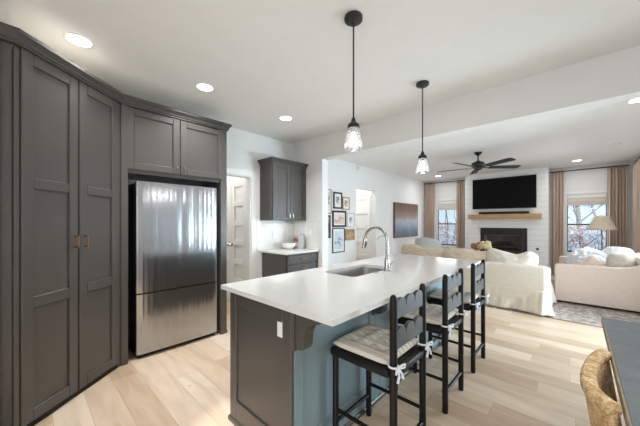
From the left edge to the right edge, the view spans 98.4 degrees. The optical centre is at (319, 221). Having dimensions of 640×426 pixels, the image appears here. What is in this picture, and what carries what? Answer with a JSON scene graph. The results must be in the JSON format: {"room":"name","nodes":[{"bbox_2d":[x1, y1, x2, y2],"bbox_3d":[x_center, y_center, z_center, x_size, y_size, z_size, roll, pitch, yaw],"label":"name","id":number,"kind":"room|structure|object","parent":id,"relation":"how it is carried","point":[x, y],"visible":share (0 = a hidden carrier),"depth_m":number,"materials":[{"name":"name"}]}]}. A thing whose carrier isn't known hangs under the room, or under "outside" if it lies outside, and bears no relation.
{"room":"kitchen","nodes":[
{"label":"kitchen","id":0,"kind":"room"},
{"bbox_2d":[128,127,293,277],"bbox_3d":[-2.183,-0.010,3.157,0.120,2.740,5.180,0,0,43],"label":"wall","id":1,"kind":"structure","parent":0,"point":[244,148],"depth_m":4.34,"materials":[{"name":"paint"}]},
{"bbox_2d":[227,167,255,279],"bbox_3d":[-1.309,0.287,4.082,0.138,2.145,0.765,0,0,43],"label":"trim","id":2,"kind":"structure","parent":1,"relation":"attached to","point":[250,181],"depth_m":4.28,"materials":[{"name":"white paint"}]},
{"bbox_2d":[257,220,293,249],"bbox_3d":[-0.729,0.210,4.624,0.007,0.469,0.770,0,0,43],"label":"backsplash","id":3,"kind":"structure","parent":1,"relation":"attached to","point":[284,230],"depth_m":4.57,"materials":[{"name":"white tile"}]},
{"bbox_2d":[257,156,307,220],"bbox_3d":[-0.591,-0.499,4.500,0.374,0.949,0.757,0,0,43],"label":"upper cabinet","id":4,"kind":"object","parent":1,"relation":"attached to","point":[282,181],"visible":1,"depth_m":4.34,"materials":[{"name":"grey paint"}]},
{"bbox_2d":[0,0,639,181],"bbox_3d":[1.370,-1.430,4.021,6.920,0.100,11.290,0,0,43],"label":"ceiling","id":5,"kind":"structure","parent":0,"point":[264,61],"depth_m":2.32,"materials":[{"name":"paint"}]},
{"bbox_2d":[62,32,94,47],"bbox_3d":[-1.828,-1.376,2.094,0.186,0.008,0.186,0,0,43],"label":"recessed light","id":6,"kind":"object","parent":5,"relation":"in","point":[77,39],"visible":1,"depth_m":2.09,"materials":[{"name":"white plastic"}]},
{"bbox_2d":[195,83,214,91],"bbox_3d":[-1.176,-1.376,2.822,0.186,0.008,0.186,0,0,43],"label":"recessed light","id":7,"kind":"object","parent":5,"relation":"in","point":[206,87],"visible":1,"depth_m":2.82,"materials":[{"name":"white plastic"}]},
{"bbox_2d":[279,115,292,120],"bbox_3d":[-0.453,-1.376,3.663,0.186,0.008,0.186,0,0,43],"label":"recessed light","id":8,"kind":"object","parent":5,"relation":"in","point":[284,117],"visible":1,"depth_m":3.67,"materials":[{"name":"white plastic"}]},
{"bbox_2d":[344,10,362,145],"bbox_3d":[0.225,-0.936,1.857,0.135,0.886,0.135,0,0,43],"label":"pendant light","id":9,"kind":"object","parent":5,"relation":"hanging from","point":[353,18],"visible":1,"depth_m":1.84,"materials":[{"name":"black metal"}]},
{"bbox_2d":[347,117,359,132],"bbox_3d":[0.225,-0.652,1.857,0.084,0.095,0.084,0,0,43],"label":"socket","id":10,"kind":"object","parent":9,"relation":"attached to","point":[353,125],"depth_m":1.84,"materials":[{"name":"black metal"}]},
{"bbox_2d":[416,80,429,170],"bbox_3d":[1.019,-0.936,2.742,0.135,0.886,0.135,0,0,43],"label":"pendant light","id":11,"kind":"object","parent":5,"relation":"hanging from","point":[421,84],"visible":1,"depth_m":2.73,"materials":[{"name":"black metal"}]},
{"bbox_2d":[418,151,426,160],"bbox_3d":[1.019,-0.652,2.742,0.084,0.095,0.084,0,0,43],"label":"socket","id":12,"kind":"object","parent":11,"relation":"attached to","point":[422,156],"depth_m":2.72,"materials":[{"name":"black metal"}]},
{"bbox_2d":[439,152,520,173],"bbox_3d":[3.090,-1.204,5.504,1.445,0.351,1.501,0,0,43],"label":"ceiling fan","id":13,"kind":"object","parent":5,"relation":"hanging from","point":[478,165],"visible":1,"depth_m":5.39,"materials":[{"name":"black metal"}]},
{"bbox_2d":[626,97,639,102],"bbox_3d":[3.586,-1.376,3.110,0.186,0.008,0.186,0,0,43],"label":"recessed light","id":14,"kind":"object","parent":5,"relation":"in","point":[634,100],"visible":1,"depth_m":3.12,"materials":[{"name":"white plastic"}]},
{"bbox_2d":[35,274,625,425],"bbox_3d":[1.370,1.410,4.021,6.920,0.100,11.290,0,0,43],"label":"floor","id":15,"kind":"structure","parent":0,"point":[529,372],"depth_m":2.30,"materials":[{"name":"brown wood"}]},
{"bbox_2d":[0,40,11,425],"bbox_3d":[-2.626,0.122,1.764,1.128,2.475,0.898,0,0,43],"label":"tall cabinet","id":16,"kind":"object","parent":15,"relation":"on","point":[5,47],"visible":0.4,"depth_m":1.70,"materials":[{"name":"grey paint"}]},
{"bbox_2d":[0,22,231,131],"bbox_3d":[-1.774,-1.154,2.323,0.560,0.084,2.935,0,0,20],"label":"trim","id":17,"kind":"structure","parent":16,"relation":"on","point":[11,34],"depth_m":2.23,"materials":[{"name":"grey paint"}]},
{"bbox_2d":[12,44,120,425],"bbox_3d":[-2.093,0.118,2.343,1.119,2.484,0.672,0,0,43],"label":"pantry cabinet","id":18,"kind":"object","parent":15,"relation":"on","point":[66,133],"visible":1,"depth_m":2.02,"materials":[{"name":"grey paint"}]},
{"bbox_2d":[128,181,216,358],"bbox_3d":[-1.700,0.477,3.182,0.514,1.765,0.825,0,0,43],"label":"refrigerator","id":19,"kind":"object","parent":15,"relation":"on","point":[172,228],"visible":0.98,"depth_m":2.93,"materials":[{"name":"silver metal"}]},
{"bbox_2d":[120,104,227,365],"bbox_3d":[-1.695,0.118,3.174,0.568,2.484,1.086,0,0,43],"label":"tall cabinet","id":20,"kind":"object","parent":15,"relation":"on","point":[158,148],"visible":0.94,"depth_m":2.96,"materials":[{"name":"grey paint"}]},
{"bbox_2d":[262,252,317,276],"bbox_3d":[-0.462,0.918,4.441,0.642,0.884,0.666,0,0,43],"label":"base cabinet","id":21,"kind":"object","parent":15,"relation":"on","point":[272,264],"visible":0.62,"depth_m":4.22,"materials":[{"name":"grey paint"}]},
{"bbox_2d":[260,248,318,254],"bbox_3d":[-0.484,0.461,4.429,0.626,0.030,0.718,0,0,43],"label":"countertop","id":22,"kind":"structure","parent":21,"relation":"on","point":[282,251],"depth_m":4.32,"materials":[{"name":"white stone"}]},
{"bbox_2d":[281,243,295,248],"bbox_3d":[-0.521,0.398,4.574,0.248,0.096,0.248,0,0,43],"label":"bowl","id":23,"kind":"object","parent":22,"relation":"on","point":[285,245],"visible":0.96,"depth_m":4.50,"materials":[{"name":"white ceramic"}]},
{"bbox_2d":[293,234,297,247],"bbox_3d":[-0.391,0.334,4.764,0.172,0.234,0.071,0,0,43],"label":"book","id":24,"kind":"object","parent":22,"relation":"on","point":[295,240],"visible":0.43,"depth_m":4.77,"materials":[{"name":"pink paper"}]},
{"bbox_2d":[298,234,304,248],"bbox_3d":[-0.314,0.323,4.627,0.114,0.246,0.114,0,0,43],"label":"canister","id":25,"kind":"object","parent":22,"relation":"on","point":[301,238],"visible":1,"depth_m":4.58,"materials":[{"name":"white ceramic"}]},
{"bbox_2d":[228,276,450,425],"bbox_3d":[0.514,0.918,2.515,0.850,0.884,2.460,0,0,43],"label":"kitchen island","id":26,"kind":"object","parent":15,"relation":"on","point":[275,380],"visible":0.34,"depth_m":1.69,"materials":[{"name":"grey paint"}]},
{"bbox_2d":[277,321,281,337],"bbox_3d":[-0.215,0.585,1.536,0.072,0.118,0.008,0,0,43],"label":"electrical outlet","id":27,"kind":"object","parent":26,"relation":"attached to","point":[279,324],"visible":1,"depth_m":1.54,"materials":[{"name":"white plastic"}]},
{"bbox_2d":[221,254,479,326],"bbox_3d":[0.564,0.461,2.561,1.043,0.030,2.605,0,0,43],"label":"island countertop","id":28,"kind":"structure","parent":26,"relation":"on","point":[316,294],"depth_m":1.91,"materials":[{"name":"white stone"}]},
{"bbox_2d":[331,267,383,276],"bbox_3d":[0.373,0.571,2.585,0.374,0.189,0.684,0,0,43],"label":"sink","id":29,"kind":"object","parent":28,"relation":"in","point":[360,271],"visible":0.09,"depth_m":2.84,"materials":[{"name":"metal"}]},
{"bbox_2d":[362,226,392,271],"bbox_3d":[0.549,0.241,2.615,0.304,0.409,0.149,0,0,43],"label":"kitchen faucet","id":30,"kind":"object","parent":28,"relation":"on","point":[387,264],"visible":1,"depth_m":2.50,"materials":[{"name":"silver metal"}]},
{"bbox_2d":[330,283,425,425],"bbox_3d":[0.356,0.868,1.685,0.437,0.985,0.410,0,0,43],"label":"bar stool","id":31,"kind":"object","parent":15,"relation":"on","point":[399,336],"visible":0.94,"depth_m":1.58,"materials":[{"name":"black paint"}]},
{"bbox_2d":[333,324,432,383],"bbox_3d":[0.373,0.755,1.669,0.444,0.098,0.462,0,0,43],"label":"seat cushion","id":32,"kind":"object","parent":31,"relation":"on","point":[369,341],"visible":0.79,"depth_m":1.62,"materials":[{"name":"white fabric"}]},
{"bbox_2d":[415,237,441,247],"bbox_3d":[3.022,0.884,7.728,0.709,0.932,0.694,0,0,43],"label":"armchair","id":33,"kind":"object","parent":15,"relation":"on","point":[422,241],"visible":0.23,"depth_m":7.43,"materials":[{"name":"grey fabric"}]},
{"bbox_2d":[398,268,463,413],"bbox_3d":[0.872,0.868,2.238,0.437,0.985,0.410,0,0,43],"label":"bar stool","id":34,"kind":"object","parent":15,"relation":"on","point":[457,280],"visible":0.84,"depth_m":2.07,"materials":[{"name":"black paint"}]},
{"bbox_2d":[402,303,468,336],"bbox_3d":[0.889,0.755,2.223,0.444,0.098,0.462,0,0,43],"label":"seat cushion","id":35,"kind":"object","parent":34,"relation":"on","point":[433,312],"visible":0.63,"depth_m":2.14,"materials":[{"name":"white fabric"}]},
{"bbox_2d":[427,259,484,372],"bbox_3d":[1.363,0.868,2.765,0.437,0.985,0.410,0,0,43],"label":"bar stool","id":36,"kind":"object","parent":15,"relation":"on","point":[479,285],"visible":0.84,"depth_m":2.62,"materials":[{"name":"black paint"}]},
{"bbox_2d":[429,288,488,312],"bbox_3d":[1.380,0.755,2.749,0.444,0.098,0.462,0,0,43],"label":"seat cushion","id":37,"kind":"object","parent":36,"relation":"on","point":[437,294],"visible":0.57,"depth_m":2.72,"materials":[{"name":"white fabric"}]},
{"bbox_2d":[485,279,639,327],"bbox_3d":[3.951,1.355,5.593,3.550,0.010,3.430,0,0,43],"label":"area rug","id":38,"kind":"object","parent":15,"relation":"on","point":[586,314],"visible":0.09,"depth_m":4.07,"materials":[{"name":"grey fabric"}]},
{"bbox_2d":[404,254,556,315],"bbox_3d":[2.688,0.996,5.133,2.614,0.681,1.163,0,0,43],"label":"sofa","id":39,"kind":"object","parent":38,"relation":"on","point":[521,287],"visible":0.42,"depth_m":4.22,"materials":[{"name":"beige fabric"}]},
{"bbox_2d":[401,244,444,256],"bbox_3d":[2.053,0.687,5.530,0.946,0.468,0.286,0,0,43],"label":"sofa cushion","id":40,"kind":"object","parent":39,"relation":"on","point":[410,249],"visible":0.44,"depth_m":5.47,"materials":[{"name":"beige fabric"}]},
{"bbox_2d":[443,247,486,260],"bbox_3d":[2.620,0.697,5.008,0.790,0.460,0.296,0,0,43],"label":"sofa cushion","id":41,"kind":"object","parent":39,"relation":"on","point":[449,252],"visible":0.41,"depth_m":4.95,"materials":[{"name":"beige fabric"}]},
{"bbox_2d":[487,248,538,264],"bbox_3d":[3.130,0.674,4.530,0.717,0.455,0.289,0,0,43],"label":"sofa cushion","id":42,"kind":"object","parent":39,"relation":"on","point":[493,255],"visible":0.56,"depth_m":4.45,"materials":[{"name":"beige fabric"}]},
{"bbox_2d":[554,252,639,311],"bbox_3d":[4.945,0.955,4.878,1.180,0.790,1.640,0,0,43],"label":"sofa","id":43,"kind":"object","parent":38,"relation":"on","point":[611,287],"visible":0.91,"depth_m":4.31,"materials":[{"name":"fabric"}]},
{"bbox_2d":[566,247,599,263],"bbox_3d":[5.037,0.686,5.221,0.434,0.432,0.559,0,0,-11],"label":"throw pillow","id":44,"kind":"object","parent":43,"relation":"on","point":[569,258],"visible":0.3,"depth_m":5.30,"materials":[{"name":"white fabric"}]},
{"bbox_2d":[572,251,606,264],"bbox_3d":[4.780,0.698,4.862,0.514,0.392,0.408,0,0,43],"label":"throw pillow","id":45,"kind":"object","parent":43,"relation":"on","point":[581,257],"visible":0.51,"depth_m":4.86,"materials":[{"name":"white fabric"}]},
{"bbox_2d":[578,256,606,266],"bbox_3d":[4.520,0.760,4.561,0.419,0.394,0.197,0,0,43],"label":"throw pillow","id":46,"kind":"object","parent":43,"relation":"on","point":[593,261],"visible":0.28,"depth_m":4.55,"materials":[{"name":"fabric"}]},
{"bbox_2d":[601,247,634,257],"bbox_3d":[4.976,0.639,4.660,0.330,0.446,0.460,0,0,-11],"label":"throw pillow","id":47,"kind":"object","parent":43,"relation":"on","point":[608,250],"visible":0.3,"depth_m":4.59,"materials":[{"name":"white fabric"}]},
{"bbox_2d":[606,254,635,266],"bbox_3d":[4.750,0.700,4.361,0.326,0.386,0.240,0,0,43],"label":"throw pillow","id":48,"kind":"object","parent":43,"relation":"on","point":[612,260],"visible":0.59,"depth_m":4.32,"materials":[{"name":"beige fabric"}]},
{"bbox_2d":[580,349,621,425],"bbox_3d":[1.273,0.978,0.979,0.513,0.764,0.549,0,0,43],"label":"dining chair","id":49,"kind":"object","parent":15,"relation":"on","point":[596,378],"visible":1,"depth_m":1.03,"materials":[{"name":"brown wicker"}]},
{"bbox_2d":[586,215,617,249],"bbox_3d":[6.152,0.604,6.022,0.500,1.512,0.500,0,0,43],"label":"floor lamp","id":50,"kind":"object","parent":15,"relation":"on","point":[601,222],"visible":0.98,"depth_m":5.92,"materials":[{"name":"beige fabric"}]},
{"bbox_2d":[601,317,639,425],"bbox_3d":[1.410,0.984,0.623,0.987,0.752,2.235,0,0,43],"label":"dining table","id":51,"kind":"object","parent":15,"relation":"on","point":[622,337],"visible":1,"depth_m":1.21,"materials":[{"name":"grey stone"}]},
{"bbox_2d":[356,189,371,196],"bbox_3d":[0.524,-0.010,7.285,1.230,2.740,1.370,0,0,43],"label":"wall","id":52,"kind":"structure","parent":0,"point":[358,191],"depth_m":7.52,"materials":[{"name":"paint"}]},
{"bbox_2d":[356,196,370,260],"bbox_3d":[1.033,0.330,7.547,0.777,2.040,0.090,0,0,43],"label":"door","id":53,"kind":"structure","parent":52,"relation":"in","point":[363,204],"depth_m":7.46,"materials":[{"name":"white paint"}]},
{"bbox_2d":[356,192,371,257],"bbox_3d":[1.043,0.290,7.587,0.878,2.140,0.020,0,0,43],"label":"trim","id":54,"kind":"structure","parent":52,"relation":"attached to","point":[359,194],"depth_m":7.28,"materials":[{"name":"white paint"}]},
{"bbox_2d":[328,159,423,265],"bbox_3d":[1.550,-0.010,7.395,0.120,2.740,6.110,0,0,43],"label":"wall","id":55,"kind":"structure","parent":0,"point":[344,177],"depth_m":7.28,"materials":[{"name":"paint"}]},
{"bbox_2d":[328,215,330,237],"bbox_3d":[0.177,0.098,5.818,0.022,0.485,0.132,0,0,43],"label":"picture frame","id":56,"kind":"object","parent":55,"relation":"attached to","point":[329,216],"visible":0.57,"depth_m":5.84,"materials":[{"name":"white wood"}]},
{"bbox_2d":[328,189,331,213],"bbox_3d":[0.189,-0.435,5.830,0.022,0.520,0.165,0,0,43],"label":"picture frame","id":57,"kind":"object","parent":55,"relation":"attached to","point":[329,190],"visible":0.56,"depth_m":5.85,"materials":[{"name":"brown wood"}]},
{"bbox_2d":[328,192,329,210],"bbox_3d":[0.188,-0.435,5.830,0.002,0.416,0.061,0,0,43],"label":"print","id":58,"kind":"object","parent":57,"relation":"attached to","point":[328,192],"depth_m":5.83},
{"bbox_2d":[333,192,341,208],"bbox_3d":[0.390,-0.471,6.046,0.022,0.362,0.295,0,0,43],"label":"picture frame","id":59,"kind":"object","parent":55,"relation":"attached to","point":[337,196],"visible":1,"depth_m":6.04,"materials":[{"name":"black wood"}]},
{"bbox_2d":[332,228,344,252],"bbox_3d":[0.409,0.400,6.066,0.022,0.540,0.420,0,0,43],"label":"picture frame","id":60,"kind":"object","parent":55,"relation":"attached to","point":[338,234],"visible":1,"depth_m":6.06,"materials":[{"name":"paper"}]},
{"bbox_2d":[334,231,342,249],"bbox_3d":[0.408,0.400,6.066,0.002,0.406,0.286,0,0,43],"label":"print","id":61,"kind":"object","parent":60,"relation":"attached to","point":[338,235],"depth_m":6.06},
{"bbox_2d":[332,210,345,226],"bbox_3d":[0.427,-0.069,6.086,0.022,0.358,0.475,0,0,43],"label":"picture frame","id":62,"kind":"object","parent":55,"relation":"attached to","point":[338,217],"visible":1,"depth_m":6.06,"materials":[{"name":"black wood"}]},
{"bbox_2d":[334,214,343,223],"bbox_3d":[0.427,-0.069,6.086,0.002,0.218,0.335,0,0,43],"label":"print","id":63,"kind":"object","parent":62,"relation":"attached to","point":[338,218],"depth_m":6.08},
{"bbox_2d":[342,197,349,209],"bbox_3d":[0.591,-0.420,6.261,0.022,0.290,0.255,0,0,43],"label":"picture frame","id":64,"kind":"object","parent":55,"relation":"attached to","point":[345,200],"visible":1,"depth_m":6.25,"materials":[{"name":"brown wood"}]},
{"bbox_2d":[345,229,354,240],"bbox_3d":[0.692,0.290,6.369,0.022,0.260,0.350,0,0,43],"label":"picture frame","id":65,"kind":"object","parent":55,"relation":"attached to","point":[349,233],"visible":1,"depth_m":6.36,"materials":[{"name":"brown paper"}]},
{"bbox_2d":[346,230,353,238],"bbox_3d":[0.691,0.290,6.370,0.002,0.200,0.290,0,0,43],"label":"print","id":66,"kind":"object","parent":65,"relation":"attached to","point":[349,233],"depth_m":6.37},
{"bbox_2d":[347,213,354,226],"bbox_3d":[0.714,-0.044,6.393,0.022,0.323,0.285,0,0,43],"label":"picture frame","id":67,"kind":"object","parent":55,"relation":"attached to","point":[350,216],"visible":1,"depth_m":6.39,"materials":[{"name":"white paper"}]},
{"bbox_2d":[393,202,417,237],"bbox_3d":[2.641,-0.055,8.438,0.052,1.020,1.565,0,0,43],"label":"painting","id":68,"kind":"object","parent":55,"relation":"attached to","point":[405,216],"visible":1,"depth_m":8.34,"materials":[{"name":"multicoloured paint"}]},
{"bbox_2d":[294,45,639,267],"bbox_3d":[1.514,-0.010,3.155,5.290,2.740,0.140,0,0,43],"label":"wall","id":69,"kind":"structure","parent":0,"point":[615,76],"depth_m":2.90,"materials":[{"name":"paint"}]},
{"bbox_2d":[294,221,319,248],"bbox_3d":[-0.234,0.210,4.685,0.633,0.469,0.007,0,0,43],"label":"backsplash","id":70,"kind":"structure","parent":69,"relation":"attached to","point":[300,227],"depth_m":4.63,"materials":[{"name":"white tile"}]},
{"bbox_2d":[470,241,491,250],"bbox_3d":[4.134,0.908,7.079,0.502,0.884,0.307,0,0,43],"label":"flower vase","id":71,"kind":"object","parent":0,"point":[486,245],"visible":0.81,"depth_m":6.99,"materials":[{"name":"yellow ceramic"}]},
{"bbox_2d":[465,167,547,266],"bbox_3d":[5.063,-0.010,7.625,1.925,2.740,0.060,0,0,43],"label":"wall","id":72,"kind":"structure","parent":0,"point":[537,228],"depth_m":7.29,"materials":[{"name":"white wood"}]},
{"bbox_2d":[480,228,526,253],"bbox_3d":[5.152,0.651,7.728,1.085,0.977,0.388,0,0,43],"label":"fireplace","id":73,"kind":"object","parent":72,"relation":"in","point":[511,240],"visible":0.7,"depth_m":7.68,"materials":[{"name":"black metal"}]},
{"bbox_2d":[473,174,536,208],"bbox_3d":[5.011,-0.793,7.573,1.470,0.850,0.089,0,0,43],"label":"television","id":74,"kind":"object","parent":72,"relation":"attached to","point":[515,191],"visible":1,"depth_m":7.49,"materials":[{"name":"black glass screen"},{"name":"black plastic"}]},
{"bbox_2d":[468,213,541,218],"bbox_3d":[4.973,-0.152,7.511,1.660,0.120,0.230,0,0,43],"label":"mantel shelf","id":75,"kind":"object","parent":72,"relation":"attached to","point":[480,216],"visible":1,"depth_m":7.39,"materials":[{"name":"brown wood"}]},
{"bbox_2d":[479,211,529,213],"bbox_3d":[4.956,-0.247,7.477,1.150,0.070,0.103,0,0,43],"label":"soundbar","id":76,"kind":"object","parent":75,"relation":"on","point":[505,212],"visible":0.91,"depth_m":7.35,"materials":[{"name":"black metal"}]},
{"bbox_2d":[424,161,634,268],"bbox_3d":[5.464,-0.010,7.839,5.000,2.740,0.120,0,0,43],"label":"wall","id":77,"kind":"structure","parent":0,"point":[589,179],"depth_m":6.85,"materials":[{"name":"paint"}]},
{"bbox_2d":[435,198,455,248],"bbox_3d":[4.155,0.065,9.023,0.750,1.630,0.155,0,0,43],"label":"window","id":78,"kind":"structure","parent":77,"relation":"in","point":[437,223],"depth_m":9.20,"materials":[{"name":"white paint"}]},
{"bbox_2d":[438,201,455,209],"bbox_3d":[4.144,-0.531,9.011,0.580,0.273,0.028,0,0,43],"label":"roman shade","id":79,"kind":"object","parent":78,"relation":"attached to","point":[449,205],"visible":0.98,"depth_m":8.99,"materials":[{"name":"beige fabric"}]},
{"bbox_2d":[426,180,464,183],"bbox_3d":[4.057,-1.295,8.995,1.343,0.040,0.110,0,0,43],"label":"curtain rod","id":80,"kind":"object","parent":77,"relation":"attached to","point":[457,180],"visible":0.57,"depth_m":8.93,"materials":[{"name":"black metal"}]},
{"bbox_2d":[425,183,434,238],"bbox_3d":[3.690,0.018,9.279,0.350,2.664,0.090,0,0,43],"label":"curtain","id":81,"kind":"object","parent":80,"relation":"hanging from","point":[429,188],"visible":0.69,"depth_m":9.27,"materials":[{"name":"brown fabric"}]},
{"bbox_2d":[456,180,464,247],"bbox_3d":[4.387,0.016,8.627,0.262,2.668,0.092,0,0,43],"label":"curtain","id":82,"kind":"object","parent":80,"relation":"hanging from","point":[460,185],"visible":0.84,"depth_m":8.61,"materials":[{"name":"brown fabric"}]},
{"bbox_2d":[564,190,607,255],"bbox_3d":[6.550,0.065,6.789,0.860,1.630,0.155,0,0,43],"label":"window","id":83,"kind":"structure","parent":77,"relation":"in","point":[566,251],"depth_m":7.01,"materials":[{"name":"white paint"}]},
{"bbox_2d":[567,194,606,205],"bbox_3d":[6.539,-0.541,6.777,0.690,0.253,0.028,0,0,43],"label":"roman shade","id":84,"kind":"object","parent":83,"relation":"attached to","point":[594,199],"visible":1,"depth_m":6.76,"materials":[{"name":"beige fabric"}]},
{"bbox_2d":[550,164,629,172],"bbox_3d":[6.498,-1.285,6.719,1.388,0.040,0.110,0,0,43],"label":"curtain rod","id":85,"kind":"object","parent":77,"relation":"attached to","point":[628,164],"visible":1,"depth_m":6.62,"materials":[{"name":"black metal"}]},
{"bbox_2d":[552,170,563,274],"bbox_3d":[6.077,0.021,7.052,0.251,2.658,0.094,0,0,43],"label":"curtain","id":86,"kind":"object","parent":85,"relation":"hanging from","point":[557,178],"visible":0.9,"depth_m":7.06,"materials":[{"name":"brown fabric"}]},
{"bbox_2d":[607,165,627,247],"bbox_3d":[6.840,0.021,6.341,0.326,2.658,0.090,0,0,43],"label":"curtain","id":87,"kind":"object","parent":85,"relation":"hanging from","point":[617,177],"visible":0.68,"depth_m":6.33,"materials":[{"name":"brown fabric"}]},
{"bbox_2d":[548,168,548,266],"bbox_3d":[5.200,-0.010,7.772,1.925,2.740,0.340,0,0,43],"label":"wall","id":88,"kind":"structure","parent":0,"point":[548,168],"depth_m":6.99,"materials":[{"name":"white paint"}]},
{"bbox_3d":[-2.016,-0.010,4.444,1.390,2.740,1.350,0,0,43],"label":"wall","id":89,"kind":"structure","parent":0,"visible":0},
{"bbox_2d":[227,183,230,299],"bbox_3d":[-1.699,0.340,4.872,0.460,2.020,0.090,0,0,43],"label":"door","id":90,"kind":"structure","parent":89,"relation":"in","point":[228,184],"depth_m":4.78,"materials":[{"name":"white paint"}]},
{"bbox_2d":[227,177,245,183],"bbox_3d":[-1.522,0.302,4.757,1.085,2.115,0.018,0,0,43],"label":"trim","id":91,"kind":"structure","parent":89,"relation":"attached to","point":[235,179],"depth_m":4.65,"materials":[{"name":"white paint"}]},
{"bbox_2d":[229,180,245,282],"bbox_3d":[-1.357,0.340,4.553,0.460,2.020,0.090,0,0,43],"label":"door","id":92,"kind":"structure","parent":89,"relation":"in","point":[238,189],"depth_m":4.58,"materials":[{"name":"white paint"}]},
{"bbox_3d":[5.963,-0.010,4.797,0.120,2.740,3.650,0,0,43],"label":"wall","id":93,"kind":"structure","parent":0,"visible":0},
{"bbox_3d":[5.872,-1.285,4.875,0.120,0.040,3.188,0,0,43],"label":"curtain rod","id":94,"kind":"object","parent":93,"relation":"attached to","visible":0},
{"bbox_2d":[633,157,639,252],"bbox_3d":[6.539,0.021,5.661,0.108,2.658,1.027,0,0,43],"label":"curtain","id":95,"kind":"object","parent":94,"relation":"hanging from","point":[636,168],"visible":0.78,"depth_m":5.58,"materials":[{"name":"brown fabric"}]},
{"label":"outside","id":96,"kind":"structure","parent":0,"visible":0},
{"bbox_2d":[439,224,605,250],"bbox_3d":[18.793,1.118,23.085,28.000,1.646,40.000,0,0,43],"label":"ground","id":97,"kind":"structure","parent":96,"point":[450,227],"depth_m":26.68,"materials":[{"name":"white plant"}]},
{"bbox_2d":[442,210,447,243],"bbox_3d":[7.175,-2.023,16.545,3.475,7.770,3.698,0,0,5],"label":"tree","id":98,"kind":"object","parent":97,"relation":"on","point":[446,217],"visible":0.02,"depth_m":16.20,"materials":[{"name":"grey plant"}]},
{"bbox_2d":[439,221,454,243],"bbox_3d":[5.640,0.898,13.179,1.803,1.932,1.114,0,0,43],"label":"shrub","id":99,"kind":"object","parent":97,"relation":"on","point":[444,221],"visible":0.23,"depth_m":12.95,"materials":[{"name":"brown plant"}]},
{"bbox_2d":[439,229,455,243],"bbox_3d":[5.226,1.070,11.973,1.728,1.592,1.112,0,0,43],"label":"shrub","id":100,"kind":"object","parent":97,"relation":"on","point":[448,233],"visible":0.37,"depth_m":11.77,"materials":[{"name":"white plant"}]},
{"bbox_2d":[448,210,455,243],"bbox_3d":[8.006,-1.655,14.614,4.281,7.039,3.796,0,0,-32],"label":"tree","id":101,"kind":"object","parent":97,"relation":"on","point":[454,238],"visible":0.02,"depth_m":13.72,"materials":[{"name":"grey plant"}]},
{"bbox_2d":[568,223,591,249],"bbox_3d":[8.807,0.950,9.828,1.417,1.828,0.896,0,0,43],"label":"shrub","id":102,"kind":"object","parent":97,"relation":"on","point":[570,227],"visible":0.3,"depth_m":9.61,"materials":[{"name":"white plant"}]},
{"bbox_2d":[568,231,605,250],"bbox_3d":[8.547,1.066,8.707,1.986,1.602,1.218,0,0,43],"label":"shrub","id":103,"kind":"object","parent":97,"relation":"on","point":[598,242],"visible":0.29,"depth_m":8.75,"materials":[{"name":"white plant"}]},
{"bbox_2d":[568,205,605,247],"bbox_3d":[9.020,-1.267,11.040,4.230,6.266,5.067,0,0,0],"label":"tree","id":104,"kind":"object","parent":97,"relation":"on","point":[576,208],"visible":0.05,"depth_m":10.17,"materials":[{"name":"grey plant"}]},
{"bbox_2d":[569,205,605,242],"bbox_3d":[11.716,-1.750,11.865,4.180,7.236,4.686,0,0,33],"label":"tree","id":105,"kind":"object","parent":97,"relation":"on","point":[591,207],"visible":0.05,"depth_m":11.63,"materials":[{"name":"grey plant"}]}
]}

